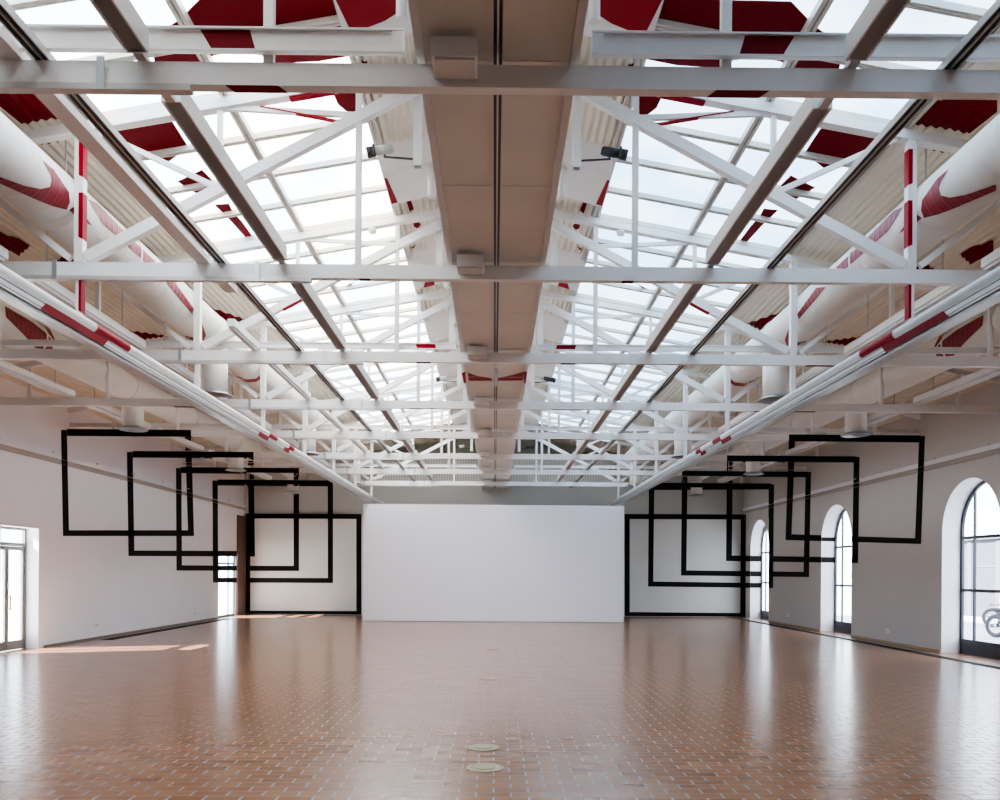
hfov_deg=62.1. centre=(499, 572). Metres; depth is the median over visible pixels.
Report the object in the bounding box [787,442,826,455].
diffuser
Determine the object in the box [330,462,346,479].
lamp
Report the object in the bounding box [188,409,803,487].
roof truss
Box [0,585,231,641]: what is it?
ground
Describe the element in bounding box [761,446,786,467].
lamp
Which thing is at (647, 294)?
window
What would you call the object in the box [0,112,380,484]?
spiral duct
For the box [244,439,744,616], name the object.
wall
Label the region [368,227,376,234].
smoke detector
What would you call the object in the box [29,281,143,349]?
diffuser
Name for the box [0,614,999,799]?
floor
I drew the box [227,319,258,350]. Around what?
lamp
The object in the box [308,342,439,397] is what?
window
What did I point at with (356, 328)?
window
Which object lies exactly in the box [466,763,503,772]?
floor plate
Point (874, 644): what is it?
trim
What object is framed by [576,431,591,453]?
lamp
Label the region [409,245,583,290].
panel
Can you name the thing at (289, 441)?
diffuser
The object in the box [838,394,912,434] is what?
lamp
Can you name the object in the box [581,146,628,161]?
spotlight
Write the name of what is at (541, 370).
panel
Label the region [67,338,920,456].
roof truss
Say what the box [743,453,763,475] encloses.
outlet
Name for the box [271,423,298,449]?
lamp
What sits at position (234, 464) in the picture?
outlet
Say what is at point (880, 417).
diffuser
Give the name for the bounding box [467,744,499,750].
floor plate
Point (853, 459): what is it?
square
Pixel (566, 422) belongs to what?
window
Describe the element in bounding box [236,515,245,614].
trim
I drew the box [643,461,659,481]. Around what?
lamp
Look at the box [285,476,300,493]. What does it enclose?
outlet
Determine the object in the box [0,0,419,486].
ceiling beam
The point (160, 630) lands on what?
trim
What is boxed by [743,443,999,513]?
trim
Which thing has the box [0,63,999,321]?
roof truss
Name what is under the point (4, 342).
cross beam
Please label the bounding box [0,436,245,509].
trim
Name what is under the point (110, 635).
baseboard
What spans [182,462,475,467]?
cross beam
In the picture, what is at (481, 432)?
junction box
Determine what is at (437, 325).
panel
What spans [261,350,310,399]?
lamp
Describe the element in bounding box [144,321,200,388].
lamp
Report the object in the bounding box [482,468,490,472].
junction box
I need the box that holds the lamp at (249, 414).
[231,394,271,429]
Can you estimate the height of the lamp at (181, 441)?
0.846 m
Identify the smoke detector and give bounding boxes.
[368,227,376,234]
[616,230,624,236]
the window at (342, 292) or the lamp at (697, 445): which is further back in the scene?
the lamp at (697, 445)
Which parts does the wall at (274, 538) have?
panel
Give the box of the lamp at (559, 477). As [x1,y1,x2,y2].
[557,468,564,481]
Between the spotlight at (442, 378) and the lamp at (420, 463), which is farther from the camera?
the lamp at (420, 463)
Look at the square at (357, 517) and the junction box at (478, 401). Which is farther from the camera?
the square at (357, 517)
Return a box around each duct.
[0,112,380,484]
[1,302,306,493]
[408,0,588,489]
[609,113,999,486]
[682,304,999,496]
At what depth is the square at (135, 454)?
21.19 m
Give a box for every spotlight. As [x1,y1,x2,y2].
[366,144,412,159]
[435,375,456,381]
[534,376,555,382]
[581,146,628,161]
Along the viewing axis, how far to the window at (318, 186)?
9.82 m
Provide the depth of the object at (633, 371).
13.28 m
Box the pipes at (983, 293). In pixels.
[605,266,999,505]
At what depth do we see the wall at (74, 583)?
19.31 m
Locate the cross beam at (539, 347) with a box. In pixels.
[536,344,999,353]
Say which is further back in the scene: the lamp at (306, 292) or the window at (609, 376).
the window at (609, 376)
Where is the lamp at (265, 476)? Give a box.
[243,466,271,479]
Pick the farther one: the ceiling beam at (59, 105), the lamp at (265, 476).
the lamp at (265, 476)
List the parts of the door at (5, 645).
handle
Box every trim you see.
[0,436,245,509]
[102,618,229,639]
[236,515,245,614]
[729,617,999,669]
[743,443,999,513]
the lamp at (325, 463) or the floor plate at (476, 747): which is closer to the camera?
the floor plate at (476, 747)
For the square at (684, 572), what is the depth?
25.50 m
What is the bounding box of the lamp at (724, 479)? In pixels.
[717,462,745,482]
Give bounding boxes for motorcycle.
[982,603,999,626]
[985,608,999,637]
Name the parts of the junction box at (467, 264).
plate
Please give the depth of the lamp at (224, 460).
22.67 m
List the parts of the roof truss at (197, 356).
post, post, post, light rail, post, post, post, post, post, post, post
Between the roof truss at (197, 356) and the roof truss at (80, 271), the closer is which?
the roof truss at (80, 271)
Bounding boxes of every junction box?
[431,36,477,79]
[457,254,483,274]
[468,346,486,359]
[474,397,488,406]
[478,429,489,436]
[480,451,490,456]
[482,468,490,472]
[484,480,491,483]
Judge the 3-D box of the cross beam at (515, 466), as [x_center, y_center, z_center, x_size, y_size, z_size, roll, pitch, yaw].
[4.758,-3.116,24.605,8.680,0.084,0.042,0,0,0]
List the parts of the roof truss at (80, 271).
post, light rail, post, post, post, post, post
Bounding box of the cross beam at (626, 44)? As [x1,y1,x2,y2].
[591,30,999,61]
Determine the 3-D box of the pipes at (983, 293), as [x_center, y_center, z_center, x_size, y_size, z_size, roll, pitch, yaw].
[4.034,-2.382,16.852,0.156,0.257,27.650,0,0,0]
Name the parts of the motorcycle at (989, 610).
seat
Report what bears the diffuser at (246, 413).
attached to the lamp at (249, 414)
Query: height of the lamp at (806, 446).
0.846 m
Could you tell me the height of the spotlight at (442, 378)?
0.151 m
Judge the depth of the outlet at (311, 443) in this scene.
19.49 m
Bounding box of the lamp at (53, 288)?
[29,230,145,349]
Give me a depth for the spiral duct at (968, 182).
9.16 m
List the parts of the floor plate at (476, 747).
lid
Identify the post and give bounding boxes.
[494,364,496,385]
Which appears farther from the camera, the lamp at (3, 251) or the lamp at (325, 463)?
the lamp at (325, 463)
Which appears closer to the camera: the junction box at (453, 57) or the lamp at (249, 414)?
the junction box at (453, 57)
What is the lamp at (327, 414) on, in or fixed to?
on the roof truss at (344, 435)
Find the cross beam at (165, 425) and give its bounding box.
[69,423,469,429]
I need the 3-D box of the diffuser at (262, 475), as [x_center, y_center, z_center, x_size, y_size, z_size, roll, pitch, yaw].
[-7.704,-3.102,26.295,0.160,0.030,2.790,0,0,0]
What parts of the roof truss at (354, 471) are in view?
post, post, light rail, post, post, post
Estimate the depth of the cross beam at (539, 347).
11.59 m
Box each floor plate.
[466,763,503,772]
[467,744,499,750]
[480,677,497,679]
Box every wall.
[0,377,244,647]
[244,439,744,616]
[362,504,623,622]
[744,383,999,652]
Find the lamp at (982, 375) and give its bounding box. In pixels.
[913,347,999,404]
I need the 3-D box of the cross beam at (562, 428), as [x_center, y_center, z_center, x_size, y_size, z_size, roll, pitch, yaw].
[4.801,-3.116,18.105,8.680,0.084,0.042,0,0,0]
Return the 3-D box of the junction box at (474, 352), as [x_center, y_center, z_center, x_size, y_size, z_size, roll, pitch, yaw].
[-0.305,-3.000,11.348,0.260,0.125,0.220,0,0,0]
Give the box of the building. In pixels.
[964,537,999,616]
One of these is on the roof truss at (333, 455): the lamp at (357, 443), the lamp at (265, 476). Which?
the lamp at (357, 443)
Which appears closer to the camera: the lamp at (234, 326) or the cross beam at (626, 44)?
the cross beam at (626, 44)
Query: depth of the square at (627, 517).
30.77 m
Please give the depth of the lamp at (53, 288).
10.03 m
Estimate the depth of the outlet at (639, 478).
26.03 m
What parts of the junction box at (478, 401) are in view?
plate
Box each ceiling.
[0,32,999,470]
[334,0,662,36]
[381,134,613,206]
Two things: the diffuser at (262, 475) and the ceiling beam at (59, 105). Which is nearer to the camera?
the ceiling beam at (59, 105)
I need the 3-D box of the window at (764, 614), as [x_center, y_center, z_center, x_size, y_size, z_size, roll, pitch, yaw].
[9.464,-0.088,29.013,0.050,3.500,2.000,0,0,0]
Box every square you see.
[61,429,193,535]
[127,451,254,555]
[176,467,298,570]
[213,480,332,582]
[245,514,360,614]
[624,514,745,616]
[648,483,773,587]
[681,471,810,576]
[726,455,858,562]
[786,434,924,543]
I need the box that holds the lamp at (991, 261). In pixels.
[981,247,999,269]
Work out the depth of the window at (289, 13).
7.24 m
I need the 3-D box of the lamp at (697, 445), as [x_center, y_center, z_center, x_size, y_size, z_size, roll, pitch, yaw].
[4.843,-3.663,19.877,0.220,1.314,2.850,0,0,0]
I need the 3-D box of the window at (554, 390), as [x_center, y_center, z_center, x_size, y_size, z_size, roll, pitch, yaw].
[2.599,-4.709,22.914,2.772,0.552,3.286,0,0,0]
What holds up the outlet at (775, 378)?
attached to the spiral duct at (968, 182)
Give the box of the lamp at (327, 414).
[311,398,343,430]
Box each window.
[0,0,361,119]
[102,92,400,248]
[213,211,420,320]
[267,291,434,365]
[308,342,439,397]
[343,378,446,420]
[363,409,452,431]
[538,410,627,440]
[544,379,654,422]
[552,343,675,399]
[557,292,719,368]
[571,214,781,324]
[593,96,895,254]
[633,0,999,128]
[761,526,768,619]
[834,509,851,633]
[960,481,999,659]
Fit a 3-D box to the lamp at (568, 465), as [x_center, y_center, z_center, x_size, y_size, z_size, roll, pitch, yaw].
[1.989,-3.095,22.904,0.130,0.142,3.260,0,0,0]
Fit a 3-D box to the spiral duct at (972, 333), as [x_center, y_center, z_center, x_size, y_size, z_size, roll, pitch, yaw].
[7.064,-3.296,16.272,0.574,1.203,28.450,0,0,0]
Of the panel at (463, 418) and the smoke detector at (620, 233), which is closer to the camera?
the smoke detector at (620, 233)
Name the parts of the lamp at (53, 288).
suspension rod, suspension rod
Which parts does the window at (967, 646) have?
frame, kick panel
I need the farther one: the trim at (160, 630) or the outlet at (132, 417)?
the trim at (160, 630)
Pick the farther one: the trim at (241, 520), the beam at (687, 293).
the trim at (241, 520)
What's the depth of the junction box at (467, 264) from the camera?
7.99 m
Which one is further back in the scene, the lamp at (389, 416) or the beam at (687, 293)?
the lamp at (389, 416)
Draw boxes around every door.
[0,526,25,651]
[218,556,234,617]
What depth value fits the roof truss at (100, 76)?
4.97 m
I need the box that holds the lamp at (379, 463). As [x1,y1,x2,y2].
[366,450,383,468]
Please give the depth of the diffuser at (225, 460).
22.88 m
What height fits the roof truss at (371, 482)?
2.624 m
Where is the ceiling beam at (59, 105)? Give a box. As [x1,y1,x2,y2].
[0,25,236,292]
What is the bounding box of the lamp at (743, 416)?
[718,377,758,433]
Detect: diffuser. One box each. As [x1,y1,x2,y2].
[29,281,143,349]
[88,407,149,429]
[162,437,202,450]
[211,457,227,463]
[229,327,256,350]
[235,410,270,429]
[251,473,270,479]
[282,439,298,449]
[318,410,342,430]
[350,440,365,452]
[718,476,739,482]
[719,412,757,433]
[761,462,775,467]
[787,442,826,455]
[839,413,901,434]
[984,258,999,269]
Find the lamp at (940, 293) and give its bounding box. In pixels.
[844,239,965,355]
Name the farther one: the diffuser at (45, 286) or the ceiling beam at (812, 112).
the diffuser at (45, 286)
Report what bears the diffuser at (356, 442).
attached to the lamp at (357, 443)
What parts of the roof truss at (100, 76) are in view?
light rail, post, post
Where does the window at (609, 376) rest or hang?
attached to the ceiling at (881, 190)
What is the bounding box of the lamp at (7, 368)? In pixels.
[0,360,74,397]
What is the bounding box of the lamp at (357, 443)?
[343,429,366,452]
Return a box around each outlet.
[117,407,148,431]
[201,349,232,399]
[225,449,245,471]
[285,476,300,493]
[299,429,318,455]
[347,460,362,484]
[627,462,642,486]
[671,431,691,458]
[689,479,704,496]
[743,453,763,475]
[757,353,788,403]
[840,412,870,437]
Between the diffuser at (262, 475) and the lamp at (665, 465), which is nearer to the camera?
the lamp at (665, 465)
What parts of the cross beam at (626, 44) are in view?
plate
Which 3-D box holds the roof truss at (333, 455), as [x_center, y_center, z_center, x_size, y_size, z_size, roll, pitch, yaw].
[-0.116,-3.843,21.291,18.490,2.624,0.202,0,0,0]
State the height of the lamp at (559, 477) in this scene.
0.142 m
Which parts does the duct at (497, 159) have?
panel, soffit panel, slot rail, slot rail, slot rail, soffit panel, panel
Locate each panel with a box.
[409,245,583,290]
[426,310,565,344]
[437,363,553,381]
[446,387,545,401]
[452,410,538,428]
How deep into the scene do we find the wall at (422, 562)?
26.80 m
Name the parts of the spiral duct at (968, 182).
hanger rod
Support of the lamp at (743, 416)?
hanging from the ceiling at (881, 190)
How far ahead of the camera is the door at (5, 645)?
16.36 m
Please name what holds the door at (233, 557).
in the wall at (74, 583)
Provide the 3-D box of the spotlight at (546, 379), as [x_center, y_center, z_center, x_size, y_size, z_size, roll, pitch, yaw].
[0.987,-4.197,18.054,0.474,0.151,0.135,0,0,0]
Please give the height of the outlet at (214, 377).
0.798 m
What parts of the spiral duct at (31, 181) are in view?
hanger rod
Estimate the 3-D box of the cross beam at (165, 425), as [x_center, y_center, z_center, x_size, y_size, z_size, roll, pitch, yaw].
[-4.999,-3.180,18.040,8.680,0.084,0.042,0,0,0]
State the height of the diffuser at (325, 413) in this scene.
0.030 m
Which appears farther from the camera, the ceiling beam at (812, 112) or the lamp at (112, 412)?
the lamp at (112, 412)
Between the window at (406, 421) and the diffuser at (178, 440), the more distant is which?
the window at (406, 421)
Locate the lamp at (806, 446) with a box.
[785,425,838,455]
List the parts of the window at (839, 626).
frame, kick panel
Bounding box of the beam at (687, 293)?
[645,284,703,353]
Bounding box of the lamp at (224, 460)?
[204,449,227,463]
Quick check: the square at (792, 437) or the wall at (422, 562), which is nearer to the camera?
the square at (792, 437)
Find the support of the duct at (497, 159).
on the roof truss at (100, 76)
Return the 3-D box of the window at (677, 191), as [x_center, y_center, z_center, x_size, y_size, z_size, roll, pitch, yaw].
[2.685,-4.708,9.915,2.772,0.552,3.286,0,0,0]
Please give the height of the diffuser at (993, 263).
0.030 m
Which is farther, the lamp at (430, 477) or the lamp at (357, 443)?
the lamp at (430, 477)
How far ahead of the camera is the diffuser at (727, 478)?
26.84 m
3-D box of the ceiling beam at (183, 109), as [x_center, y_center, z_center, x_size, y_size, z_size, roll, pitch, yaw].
[-2.143,-3.122,6.626,0.130,0.142,3.260,0,0,0]
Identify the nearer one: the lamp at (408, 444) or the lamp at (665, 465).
the lamp at (408, 444)
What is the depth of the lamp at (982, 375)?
13.46 m
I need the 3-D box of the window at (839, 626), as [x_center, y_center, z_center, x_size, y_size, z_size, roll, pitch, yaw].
[9.507,-0.088,22.513,0.050,3.500,2.000,0,0,0]
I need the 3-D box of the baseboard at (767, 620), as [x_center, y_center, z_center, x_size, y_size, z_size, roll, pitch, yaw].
[9.054,1.634,25.760,0.028,0.050,4.500,0,0,0]
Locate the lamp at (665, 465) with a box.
[659,461,676,470]
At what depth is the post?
11.70 m
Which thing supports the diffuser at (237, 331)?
attached to the lamp at (234, 326)
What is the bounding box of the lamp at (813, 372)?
[789,326,831,392]
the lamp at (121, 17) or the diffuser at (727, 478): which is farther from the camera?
the diffuser at (727, 478)
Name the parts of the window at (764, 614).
frame, kick panel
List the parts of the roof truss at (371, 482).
post, light rail, post, post, post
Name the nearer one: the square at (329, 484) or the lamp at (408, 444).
the lamp at (408, 444)
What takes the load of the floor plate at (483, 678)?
on the floor
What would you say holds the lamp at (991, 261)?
hanging from the ceiling at (881, 190)
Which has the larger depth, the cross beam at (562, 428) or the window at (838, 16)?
the cross beam at (562, 428)
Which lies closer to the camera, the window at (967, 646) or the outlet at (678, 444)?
the window at (967, 646)
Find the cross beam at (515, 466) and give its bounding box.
[514,465,806,469]
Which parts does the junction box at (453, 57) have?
plate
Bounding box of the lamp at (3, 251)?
[0,245,7,260]
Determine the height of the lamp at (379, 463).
0.130 m
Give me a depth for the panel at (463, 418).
26.36 m
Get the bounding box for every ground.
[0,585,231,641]
[763,589,999,643]
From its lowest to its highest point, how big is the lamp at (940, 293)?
1.314 m
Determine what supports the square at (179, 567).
attached to the wall at (74, 583)
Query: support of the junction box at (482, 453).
attached to the duct at (497, 159)
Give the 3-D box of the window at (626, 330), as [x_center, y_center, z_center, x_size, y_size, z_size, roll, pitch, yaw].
[2.642,-4.708,16.415,2.772,0.552,3.286,0,0,0]
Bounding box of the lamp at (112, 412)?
[76,388,150,429]
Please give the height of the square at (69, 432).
3.053 m
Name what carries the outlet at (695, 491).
attached to the spiral duct at (972, 333)
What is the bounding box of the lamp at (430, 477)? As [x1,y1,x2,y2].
[424,467,432,480]
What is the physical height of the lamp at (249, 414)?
1.314 m
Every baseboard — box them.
[44,617,217,646]
[767,620,820,630]
[850,635,940,652]
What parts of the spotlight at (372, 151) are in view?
arm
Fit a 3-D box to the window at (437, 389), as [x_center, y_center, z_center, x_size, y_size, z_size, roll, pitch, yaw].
[-2.840,-4.744,22.878,2.772,0.552,3.286,0,0,0]
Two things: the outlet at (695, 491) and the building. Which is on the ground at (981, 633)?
the building
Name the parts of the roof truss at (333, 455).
post, post, post, light rail, post, post, post, post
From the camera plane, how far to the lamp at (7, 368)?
13.49 m
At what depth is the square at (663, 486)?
30.77 m
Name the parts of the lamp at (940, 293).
suspension rod, suspension rod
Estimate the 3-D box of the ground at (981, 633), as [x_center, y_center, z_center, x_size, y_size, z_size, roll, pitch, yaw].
[39.634,1.918,30.262,60.310,0.001,120.000,0,0,0]
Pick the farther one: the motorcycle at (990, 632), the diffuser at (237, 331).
the motorcycle at (990, 632)
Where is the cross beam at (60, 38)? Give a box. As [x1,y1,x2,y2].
[0,23,403,55]
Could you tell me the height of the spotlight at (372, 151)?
0.151 m
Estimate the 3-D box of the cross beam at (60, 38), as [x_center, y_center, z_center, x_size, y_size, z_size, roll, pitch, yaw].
[-4.912,-3.188,4.916,8.680,0.142,0.042,0,0,0]
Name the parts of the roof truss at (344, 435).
post, post, post, post, light rail, post, post, post, post, post, post, post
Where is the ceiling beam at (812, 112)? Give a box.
[705,98,834,267]
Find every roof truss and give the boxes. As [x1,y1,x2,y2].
[0,0,999,99]
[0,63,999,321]
[0,207,999,392]
[0,287,999,431]
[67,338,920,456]
[133,377,853,474]
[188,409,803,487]
[218,423,770,497]
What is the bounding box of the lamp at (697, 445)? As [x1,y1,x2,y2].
[691,411,718,452]
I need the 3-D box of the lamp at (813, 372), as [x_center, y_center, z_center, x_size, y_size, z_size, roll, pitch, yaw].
[4.886,-3.662,13.377,0.220,1.314,2.850,0,0,0]
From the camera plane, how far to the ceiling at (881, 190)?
11.16 m
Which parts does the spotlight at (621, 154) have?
arm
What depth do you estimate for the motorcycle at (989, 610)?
26.71 m
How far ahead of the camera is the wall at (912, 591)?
19.37 m
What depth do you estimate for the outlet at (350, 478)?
25.97 m
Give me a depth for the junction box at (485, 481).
27.49 m
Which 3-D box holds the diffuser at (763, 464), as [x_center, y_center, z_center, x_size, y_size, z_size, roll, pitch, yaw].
[7.417,-3.004,23.144,0.160,0.030,2.790,0,0,0]
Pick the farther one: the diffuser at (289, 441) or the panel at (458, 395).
the panel at (458, 395)
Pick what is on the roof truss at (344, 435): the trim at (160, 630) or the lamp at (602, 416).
the lamp at (602, 416)
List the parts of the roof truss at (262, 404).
post, post, post, light rail, post, post, post, post, post, post, post, post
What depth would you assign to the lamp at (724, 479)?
26.73 m
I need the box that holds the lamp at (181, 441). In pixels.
[150,419,203,450]
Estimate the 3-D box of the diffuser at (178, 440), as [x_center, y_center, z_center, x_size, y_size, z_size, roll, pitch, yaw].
[-7.661,-3.102,19.795,0.160,0.030,2.790,0,0,0]
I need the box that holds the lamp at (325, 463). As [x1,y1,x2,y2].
[314,459,330,467]
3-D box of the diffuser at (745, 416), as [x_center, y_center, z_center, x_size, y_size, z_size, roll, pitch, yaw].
[4.860,-3.020,16.627,0.180,0.030,2.790,0,0,0]
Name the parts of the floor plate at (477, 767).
lid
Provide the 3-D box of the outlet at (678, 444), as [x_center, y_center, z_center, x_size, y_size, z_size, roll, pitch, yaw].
[4.340,-3.111,19.694,0.570,0.798,0.570,0,0,0]
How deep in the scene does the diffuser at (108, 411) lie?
16.21 m
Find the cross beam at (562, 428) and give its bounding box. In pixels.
[521,426,918,432]
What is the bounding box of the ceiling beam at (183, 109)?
[161,95,286,263]
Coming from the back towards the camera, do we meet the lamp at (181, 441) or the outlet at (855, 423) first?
the lamp at (181, 441)
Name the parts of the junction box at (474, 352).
plate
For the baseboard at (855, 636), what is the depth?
18.92 m
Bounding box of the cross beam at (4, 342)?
[1,339,455,349]
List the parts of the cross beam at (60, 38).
plate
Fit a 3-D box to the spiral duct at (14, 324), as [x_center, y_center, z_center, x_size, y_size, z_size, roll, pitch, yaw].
[-7.235,-3.389,16.177,0.574,1.203,28.450,0,0,0]
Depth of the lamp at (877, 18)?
4.68 m
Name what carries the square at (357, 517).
attached to the wall at (274, 538)
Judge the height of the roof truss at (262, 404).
2.624 m

